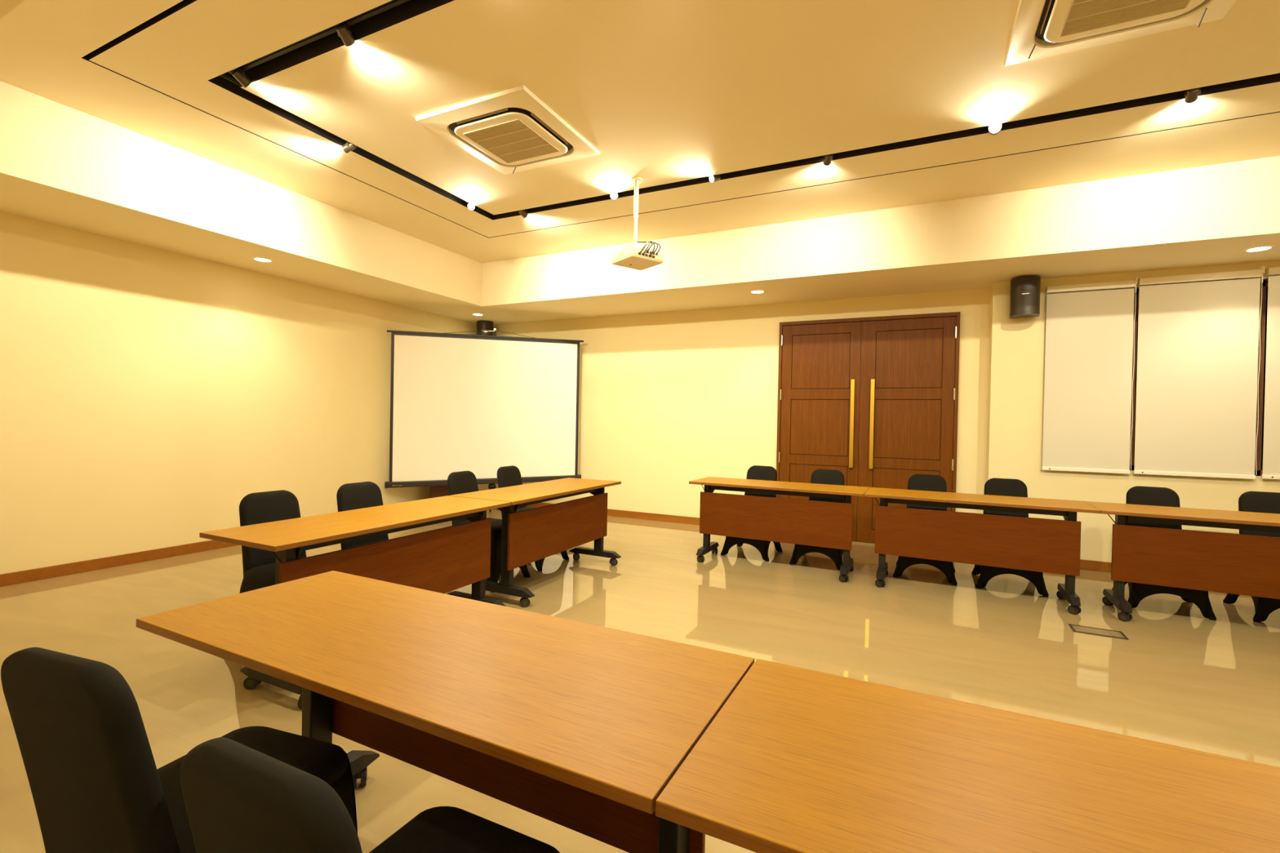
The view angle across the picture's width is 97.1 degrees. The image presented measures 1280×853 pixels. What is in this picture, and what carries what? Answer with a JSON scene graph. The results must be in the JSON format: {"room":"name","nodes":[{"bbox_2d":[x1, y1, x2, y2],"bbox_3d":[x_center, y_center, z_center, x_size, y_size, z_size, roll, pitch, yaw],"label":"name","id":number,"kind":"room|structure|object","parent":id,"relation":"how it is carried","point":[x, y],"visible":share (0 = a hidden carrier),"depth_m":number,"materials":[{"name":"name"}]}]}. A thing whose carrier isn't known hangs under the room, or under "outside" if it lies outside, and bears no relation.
{"room":"conference room","nodes":[
{"label":"conference room","id":0,"kind":"room"},
{"bbox_2d":[0,211,480,574],"bbox_3d":[-4.043,-0.625,5.634,0.120,3.616,7.670,1,1,26],"label":"wall","id":1,"kind":"structure","parent":0,"point":[146,392],"depth_m":5.06,"materials":[{"name":"paint"}]},
{"bbox_2d":[0,540,238,586],"bbox_3d":[-4.056,1.138,5.540,0.014,0.092,7.249,1,1,26],"label":"baseboard","id":2,"kind":"structure","parent":1,"relation":"attached to","point":[43,573],"depth_m":4.70,"materials":[{"name":"brown wood"}]},
{"bbox_2d":[253,257,272,262],"bbox_3d":[-3.532,-1.562,5.291,0.156,0.006,0.156,1,1,26],"label":"recessed light","id":3,"kind":"object","parent":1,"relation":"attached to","point":[259,259],"visible":1,"depth_m":5.29,"materials":[{"name":"beige plastic"}]},
{"bbox_2d":[254,257,271,262],"bbox_3d":[-3.532,-1.563,5.291,0.127,0.002,0.127,1,1,9],"label":"diffuser","id":4,"kind":"object","parent":3,"relation":"attached to","point":[264,260],"depth_m":5.30,"materials":[{"name":"beige plastic"}]},
{"bbox_2d":[471,313,483,315],"bbox_3d":[-2.264,-1.562,7.886,0.156,0.006,0.156,1,1,26],"label":"recessed light","id":5,"kind":"object","parent":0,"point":[476,314],"visible":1,"depth_m":7.89,"materials":[{"name":"beige plastic"}]},
{"bbox_2d":[0,0,1279,262],"bbox_3d":[1.870,-2.062,2.720,11.026,0.140,4.830,1,1,26],"label":"ceiling","id":6,"kind":"structure","parent":0,"point":[904,96],"depth_m":3.49,"materials":[{"name":"paint"}]},
{"bbox_2d":[219,71,240,86],"bbox_3d":[-1.996,-2.141,4.530,0.040,0.035,2.518,1,1,26],"label":"track","id":7,"kind":"object","parent":6,"relation":"attached to","point":[228,76],"visible":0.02,"depth_m":3.45,"materials":[{"name":"black metal"}]},
{"bbox_2d":[342,140,355,153],"bbox_3d":[-2.164,-2.081,4.203,0.098,0.086,0.068,1,1,9],"label":"track spotlight","id":8,"kind":"object","parent":7,"relation":"attached to","point":[348,147],"visible":0.88,"depth_m":4.18,"materials":[{"name":"beige"}]},
{"bbox_2d":[466,202,475,210],"bbox_3d":[-1.597,-2.080,5.346,0.072,0.089,0.099,1,1,-17],"label":"track spotlight","id":9,"kind":"object","parent":7,"relation":"attached to","point":[471,206],"visible":0.84,"depth_m":5.31,"materials":[{"name":"beige"}]},
{"bbox_2d":[227,0,409,74],"bbox_3d":[1.312,-2.050,1.572,8.406,0.035,0.040,1,1,26],"label":"track","id":10,"kind":"object","parent":6,"relation":"attached to","point":[393,3],"visible":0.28,"depth_m":3.04,"materials":[{"name":"black metal"}]},
{"bbox_2d":[231,68,251,88],"bbox_3d":[-2.374,-2.075,3.368,0.070,0.089,0.098,1,1,26],"label":"track spotlight","id":11,"kind":"object","parent":10,"relation":"attached to","point":[238,73],"visible":1,"depth_m":3.35,"materials":[{"name":"beige"}]},
{"bbox_2d":[335,22,355,46],"bbox_3d":[-1.548,-2.056,2.967,0.068,0.088,0.098,1,1,12],"label":"track spotlight","id":12,"kind":"object","parent":10,"relation":"attached to","point":[343,30],"visible":1,"depth_m":2.95,"materials":[{"name":"beige"}]},
{"bbox_2d":[415,84,599,174],"bbox_3d":[-0.899,-2.019,3.992,0.890,0.077,0.916,1,1,26],"label":"air conditioner","id":13,"kind":"object","parent":6,"relation":"attached to","point":[511,131],"depth_m":3.86,"materials":[{"name":"beige plastic"}]},
{"bbox_2d":[462,118,559,163],"bbox_3d":[-0.900,-2.006,3.992,0.476,0.005,0.476,1,1,26],"label":"ceiling vent","id":14,"kind":"object","parent":13,"relation":"in","point":[511,140],"depth_m":3.96,"materials":[{"name":"plastic"}]},
{"bbox_2d":[610,177,663,270],"bbox_3d":[-0.014,-1.687,4.600,0.322,0.718,0.376,1,1,-36],"label":"ceiling projector","id":15,"kind":"object","parent":6,"relation":"hanging from","point":[634,256],"visible":1,"depth_m":4.55,"materials":[{"name":"plastic"}]},
{"bbox_2d":[617,250,624,257],"bbox_3d":[-0.150,-1.374,4.513,0.005,0.035,0.088,1,1,-36],"label":"vent","id":16,"kind":"object","parent":15,"relation":"attached to","point":[620,253],"depth_m":4.51,"materials":[{"name":"plastic"}]},
{"bbox_2d":[750,289,764,293],"bbox_3d":[1.289,-1.478,6.198,0.156,0.006,0.156,1,1,26],"label":"recessed light","id":17,"kind":"object","parent":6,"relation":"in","point":[756,291],"visible":1,"depth_m":6.20,"materials":[{"name":"beige plastic"}]},
{"bbox_2d":[751,290,763,293],"bbox_3d":[1.289,-1.479,6.198,0.127,0.002,0.127,1,1,9],"label":"diffuser","id":18,"kind":"object","parent":17,"relation":"attached to","point":[753,291],"depth_m":6.20,"materials":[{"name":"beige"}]},
{"bbox_2d":[1004,0,1236,66],"bbox_3d":[2.195,-1.945,2.490,0.890,0.078,0.916,1,1,26],"label":"air conditioner","id":19,"kind":"object","parent":6,"relation":"attached to","point":[1060,26],"depth_m":2.71,"materials":[{"name":"beige plastic"}]},
{"bbox_2d":[1059,0,1191,36],"bbox_3d":[2.194,-1.932,2.490,0.476,0.005,0.476,1,1,26],"label":"ceiling vent","id":20,"kind":"object","parent":19,"relation":"in","point":[1079,16],"depth_m":2.63,"materials":[{"name":"plastic"}]},
{"bbox_2d":[1244,245,1273,252],"bbox_3d":[4.853,-1.393,4.431,0.156,0.006,0.156,1,1,26],"label":"recessed light","id":21,"kind":"object","parent":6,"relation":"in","point":[1262,247],"visible":1,"depth_m":4.42,"materials":[{"name":"beige plastic"}]},
{"bbox_2d":[1247,246,1270,251],"bbox_3d":[4.853,-1.394,4.431,0.127,0.002,0.127,1,1,32],"label":"diffuser","id":22,"kind":"object","parent":21,"relation":"attached to","point":[1257,248],"depth_m":4.42,"materials":[{"name":"beige plastic"}]},
{"bbox_2d":[0,508,1279,852],"bbox_3d":[1.887,1.363,2.923,13.240,0.080,7.970,1,1,26],"label":"floor","id":23,"kind":"structure","parent":0,"point":[1183,677],"depth_m":3.43,"materials":[{"name":"tile"}]},
{"bbox_2d":[0,647,357,852],"bbox_3d":[-0.988,0.850,1.283,0.491,0.867,0.572,1,1,18],"label":"covered chair","id":24,"kind":"object","parent":23,"relation":"on","point":[96,784],"visible":0.68,"depth_m":1.04,"materials":[{"name":"black fabric"}]},
{"bbox_2d":[239,489,306,593],"bbox_3d":[-1.915,0.814,3.140,0.572,0.867,0.491,1,1,27],"label":"covered chair","id":25,"kind":"object","parent":23,"relation":"on","point":[259,566],"visible":0.2,"depth_m":3.14,"materials":[{"name":"black fabric"}]},
{"bbox_2d":[199,495,511,709],"bbox_3d":[-1.446,0.881,3.227,0.654,0.750,1.570,1,1,26],"label":"folding table","id":26,"kind":"object","parent":23,"relation":"on","point":[447,559],"visible":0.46,"depth_m":3.11,"materials":[{"name":"wood"}]},
{"bbox_2d":[336,481,388,549],"bbox_3d":[-1.655,0.814,3.664,0.572,0.867,0.491,1,1,26],"label":"covered chair","id":27,"kind":"object","parent":23,"relation":"on","point":[349,496],"visible":0.15,"depth_m":3.72,"materials":[{"name":"black fabric"}]},
{"bbox_2d":[180,737,559,852],"bbox_3d":[-0.398,0.864,0.974,0.491,0.867,0.572,1,1,25],"label":"covered chair","id":28,"kind":"object","parent":23,"relation":"on","point":[238,797],"visible":1,"depth_m":0.73,"materials":[{"name":"black fabric"}]},
{"bbox_2d":[429,485,448,498],"bbox_3d":[-2.573,0.776,7.748,0.580,0.830,0.450,1,1,-14],"label":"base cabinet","id":29,"kind":"object","parent":23,"relation":"on","point":[437,491],"visible":0.02,"depth_m":7.51,"materials":[{"name":"brown wood"}]},
{"bbox_2d":[136,570,754,852],"bbox_3d":[-0.538,0.915,1.486,1.556,0.750,0.654,1,1,27],"label":"folding table","id":30,"kind":"object","parent":23,"relation":"on","point":[580,727],"visible":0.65,"depth_m":1.34,"materials":[{"name":"wood"}]},
{"bbox_2d":[384,328,583,511],"bbox_3d":[-2.047,-0.057,7.621,2.507,2.508,0.498,1,1,-18],"label":"projection screen","id":31,"kind":"object","parent":23,"relation":"on","point":[480,405],"visible":0.85,"depth_m":7.43,"materials":[{"name":"fabric"}]},
{"bbox_2d":[447,471,530,592],"bbox_3d":[-1.255,0.813,4.592,0.572,0.867,0.491,1,1,24],"label":"covered chair","id":32,"kind":"object","parent":23,"relation":"on","point":[463,482],"visible":0.29,"depth_m":4.54,"materials":[{"name":"black fabric"}]},
{"bbox_2d":[497,465,568,571],"bbox_3d":[-1.010,0.812,5.200,0.572,0.867,0.491,1,1,24],"label":"covered chair","id":33,"kind":"object","parent":23,"relation":"on","point":[507,476],"visible":0.16,"depth_m":5.24,"materials":[{"name":"black fabric"}]},
{"bbox_2d":[448,477,621,607],"bbox_3d":[-0.752,0.881,4.658,0.654,0.750,1.584,1,1,26],"label":"folding table","id":34,"kind":"object","parent":23,"relation":"on","point":[532,535],"visible":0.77,"depth_m":4.40,"materials":[{"name":"wood"}]},
{"bbox_2d":[720,465,782,561],"bbox_3d":[1.155,0.849,5.730,0.491,0.867,0.572,1,1,29],"label":"covered chair","id":35,"kind":"object","parent":23,"relation":"on","point":[755,472],"visible":0.31,"depth_m":5.81,"materials":[{"name":"black fabric"}]},
{"bbox_2d":[688,476,870,582],"bbox_3d":[1.261,0.914,5.247,1.556,0.750,0.641,1,1,27],"label":"folding table","id":36,"kind":"object","parent":23,"relation":"on","point":[824,524],"visible":0.99,"depth_m":5.09,"materials":[{"name":"brown wood"}]},
{"bbox_2d":[789,469,850,570],"bbox_3d":[1.747,0.863,5.410,0.491,0.867,0.572,1,1,27],"label":"covered chair","id":37,"kind":"object","parent":23,"relation":"on","point":[830,477],"visible":0.34,"depth_m":5.50,"materials":[{"name":"black fabric"}]},
{"bbox_2d":[893,474,957,585],"bbox_3d":[2.554,0.882,5.046,0.491,0.867,0.572,1,1,27],"label":"covered chair","id":38,"kind":"object","parent":23,"relation":"on","point":[929,482],"visible":0.27,"depth_m":5.15,"materials":[{"name":"black fabric"}]},
{"bbox_2d":[655,658,1279,852],"bbox_3d":[0.857,0.948,0.788,1.556,0.750,0.654,1,1,27],"label":"folding table","id":39,"kind":"object","parent":23,"relation":"on","point":[796,759],"visible":1,"depth_m":0.90,"materials":[{"name":"wood"}]},
{"bbox_2d":[863,487,1101,614],"bbox_3d":[2.649,0.947,4.540,1.556,0.750,0.641,1,1,27],"label":"folding table","id":40,"kind":"object","parent":23,"relation":"on","point":[1053,546],"visible":1,"depth_m":4.37,"materials":[{"name":"wood"}]},
{"bbox_2d":[971,478,1048,596],"bbox_3d":[3.111,0.895,4.771,0.491,0.867,0.572,1,1,26],"label":"covered chair","id":41,"kind":"object","parent":23,"relation":"on","point":[993,486],"visible":0.36,"depth_m":4.89,"materials":[{"name":"black fabric"}]},
{"bbox_2d":[1068,623,1128,639],"bbox_3d":[2.975,1.334,3.674,0.280,0.004,0.150,1,1,27],"label":"floor outlet","id":42,"kind":"object","parent":23,"relation":"on","point":[1078,628],"visible":1,"depth_m":3.67,"materials":[{"name":"metal"}]},
{"bbox_2d":[1111,485,1216,620],"bbox_3d":[3.955,0.916,4.294,0.491,0.867,0.572,1,1,30],"label":"covered chair","id":43,"kind":"object","parent":23,"relation":"on","point":[1143,495],"visible":0.34,"depth_m":4.29,"materials":[{"name":"black fabric"}]},
{"bbox_2d":[1083,501,1279,621],"bbox_3d":[4.037,0.980,3.833,1.556,0.750,0.641,1,1,27],"label":"folding table","id":44,"kind":"object","parent":23,"relation":"on","point":[1240,564],"visible":0.99,"depth_m":3.83,"materials":[{"name":"wood"}]},
{"bbox_2d":[1222,491,1279,622],"bbox_3d":[4.630,0.931,4.061,0.491,0.867,0.572,1,1,28],"label":"covered chair","id":45,"kind":"object","parent":23,"relation":"on","point":[1249,501],"visible":0.36,"depth_m":4.25,"materials":[{"name":"black fabric"}]},
{"bbox_2d":[480,288,990,542],"bbox_3d":[0.621,-0.184,7.367,6.778,2.881,0.120,1,1,26],"label":"wall","id":46,"kind":"structure","parent":0,"point":[668,401],"depth_m":7.27,"materials":[{"name":"paint"}]},
{"bbox_2d":[476,320,493,335],"bbox_3d":[-2.323,-1.386,8.469,0.236,0.350,0.258,1,1,-19],"label":"wall speaker","id":47,"kind":"object","parent":46,"relation":"attached to","point":[481,325],"visible":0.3,"depth_m":8.36,"materials":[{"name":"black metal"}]},
{"bbox_2d":[480,328,491,335],"bbox_3d":[-2.299,-1.335,8.398,0.220,0.210,0.099,1,1,-19],"label":"speaker grille","id":48,"kind":"object","parent":47,"relation":"attached to","point":[484,333],"depth_m":8.35,"materials":[{"name":"black metal"}]},
{"bbox_2d":[526,502,699,524],"bbox_3d":[0.549,1.210,7.327,6.714,0.092,0.014,1,1,26],"label":"baseboard","id":49,"kind":"structure","parent":46,"relation":"attached to","point":[631,514],"depth_m":7.53,"materials":[{"name":"brown wood"}]},
{"bbox_2d":[0,0,1279,324],"bbox_3d":[1.843,-1.795,2.678,13.000,0.715,7.250,1,1,26],"label":"ceiling soffit","id":50,"kind":"structure","parent":46,"relation":"attached to","point":[60,164],"depth_m":4.93,"materials":[{"name":"paint"}]},
{"bbox_2d":[776,311,959,542],"bbox_3d":[2.489,0.039,6.348,1.884,2.526,0.082,1,1,26],"label":"door","id":51,"kind":"structure","parent":46,"relation":"in","point":[905,371],"depth_m":6.33,"materials":[{"name":"brown wood"}]},
{"bbox_2d":[985,261,1279,562],"bbox_3d":[6.394,-0.046,4.434,6.272,2.881,0.356,1,1,26],"label":"wall","id":52,"kind":"structure","parent":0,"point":[1016,346],"depth_m":5.46,"materials":[{"name":"paint"}]},
{"bbox_2d":[1009,275,1040,318],"bbox_3d":[3.684,-1.232,5.408,0.236,0.350,0.258,1,1,32],"label":"wall speaker","id":53,"kind":"object","parent":52,"relation":"attached to","point":[1024,292],"visible":1,"depth_m":5.31,"materials":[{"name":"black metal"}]},
{"bbox_2d":[1014,288,1035,312],"bbox_3d":[3.643,-1.182,5.344,0.220,0.210,0.099,1,1,32],"label":"speaker grille","id":54,"kind":"object","parent":53,"relation":"attached to","point":[1024,299],"depth_m":5.30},
{"bbox_2d":[1041,276,1137,474],"bbox_3d":[4.178,-0.465,5.271,0.673,1.781,0.066,1,1,26],"label":"roller blind","id":55,"kind":"object","parent":52,"relation":"attached to","point":[1089,335],"visible":1,"depth_m":5.26,"materials":[{"name":"fabric"}]},
{"bbox_2d":[1080,559,1111,572],"bbox_3d":[6.280,1.348,4.284,6.286,0.092,0.014,1,1,26],"label":"baseboard","id":56,"kind":"structure","parent":52,"relation":"attached to","point":[1097,566],"depth_m":5.26,"materials":[{"name":"brown wood"}]},
{"bbox_2d":[1129,280,1268,475],"bbox_3d":[5.404,-0.412,4.957,3.125,1.715,0.300,1,1,26],"label":"window","id":57,"kind":"structure","parent":52,"relation":"attached to","point":[1259,468],"depth_m":4.85,"materials":[{"name":"brown glass"}]},
{"bbox_2d":[1133,266,1265,479],"bbox_3d":[4.859,-0.458,4.940,0.813,1.793,0.066,1,1,26],"label":"roller blind","id":58,"kind":"object","parent":52,"relation":"attached to","point":[1197,348],"visible":1,"depth_m":4.93,"materials":[{"name":"fabric"}]},
{"bbox_2d":[1261,266,1279,479],"bbox_3d":[5.616,-0.449,4.572,0.811,1.795,0.066,1,1,26],"label":"roller blind","id":59,"kind":"object","parent":52,"relation":"attached to","point":[1271,448],"visible":1,"depth_m":4.72,"materials":[{"name":"fabric"}]},
{"bbox_3d":[2.378,-2.050,3.768,8.406,0.035,0.040,1,1,26],"label":"track","id":60,"kind":"object","parent":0,"visible":0},
{"bbox_2d":[518,209,528,217],"bbox_3d":[-1.135,-2.074,5.481,0.070,0.085,0.098,1,1,26],"label":"track spotlight","id":61,"kind":"object","parent":60,"relation":"attached to","point":[524,214],"visible":0.76,"depth_m":5.46,"materials":[{"name":"beige"}]},
{"bbox_2d":[609,192,617,199],"bbox_3d":[-0.230,-2.051,5.027,0.072,0.089,0.099,1,1,-1],"label":"track spotlight","id":62,"kind":"object","parent":60,"relation":"attached to","point":[613,196],"visible":0.84,"depth_m":4.99,"materials":[{"name":"beige"}]},
{"bbox_2d":[708,174,720,182],"bbox_3d":[0.612,-2.031,4.619,0.098,0.086,0.068,1,1,-36],"label":"track spotlight","id":63,"kind":"object","parent":60,"relation":"attached to","point":[714,178],"visible":0.84,"depth_m":4.60,"materials":[{"name":"beige"}]},
{"bbox_2d":[822,153,833,165],"bbox_3d":[1.413,-2.013,4.244,0.068,0.085,0.097,1,1,5],"label":"track spotlight","id":64,"kind":"object","parent":60,"relation":"attached to","point":[827,158],"visible":0.79,"depth_m":4.23,"materials":[{"name":"beige"}]},
{"bbox_2d":[987,123,1002,135],"bbox_3d":[2.365,-1.989,3.767,0.084,0.097,0.101,1,1,26],"label":"track spotlight","id":65,"kind":"object","parent":60,"relation":"attached to","point":[995,129],"visible":0.73,"depth_m":3.74,"materials":[{"name":"beige"}]},
{"bbox_2d":[1184,87,1200,102],"bbox_3d":[3.268,-1.970,3.344,0.072,0.082,0.097,1,1,26],"label":"track spotlight","id":66,"kind":"object","parent":60,"relation":"attached to","point":[1191,95],"visible":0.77,"depth_m":3.33,"materials":[{"name":"beige"}]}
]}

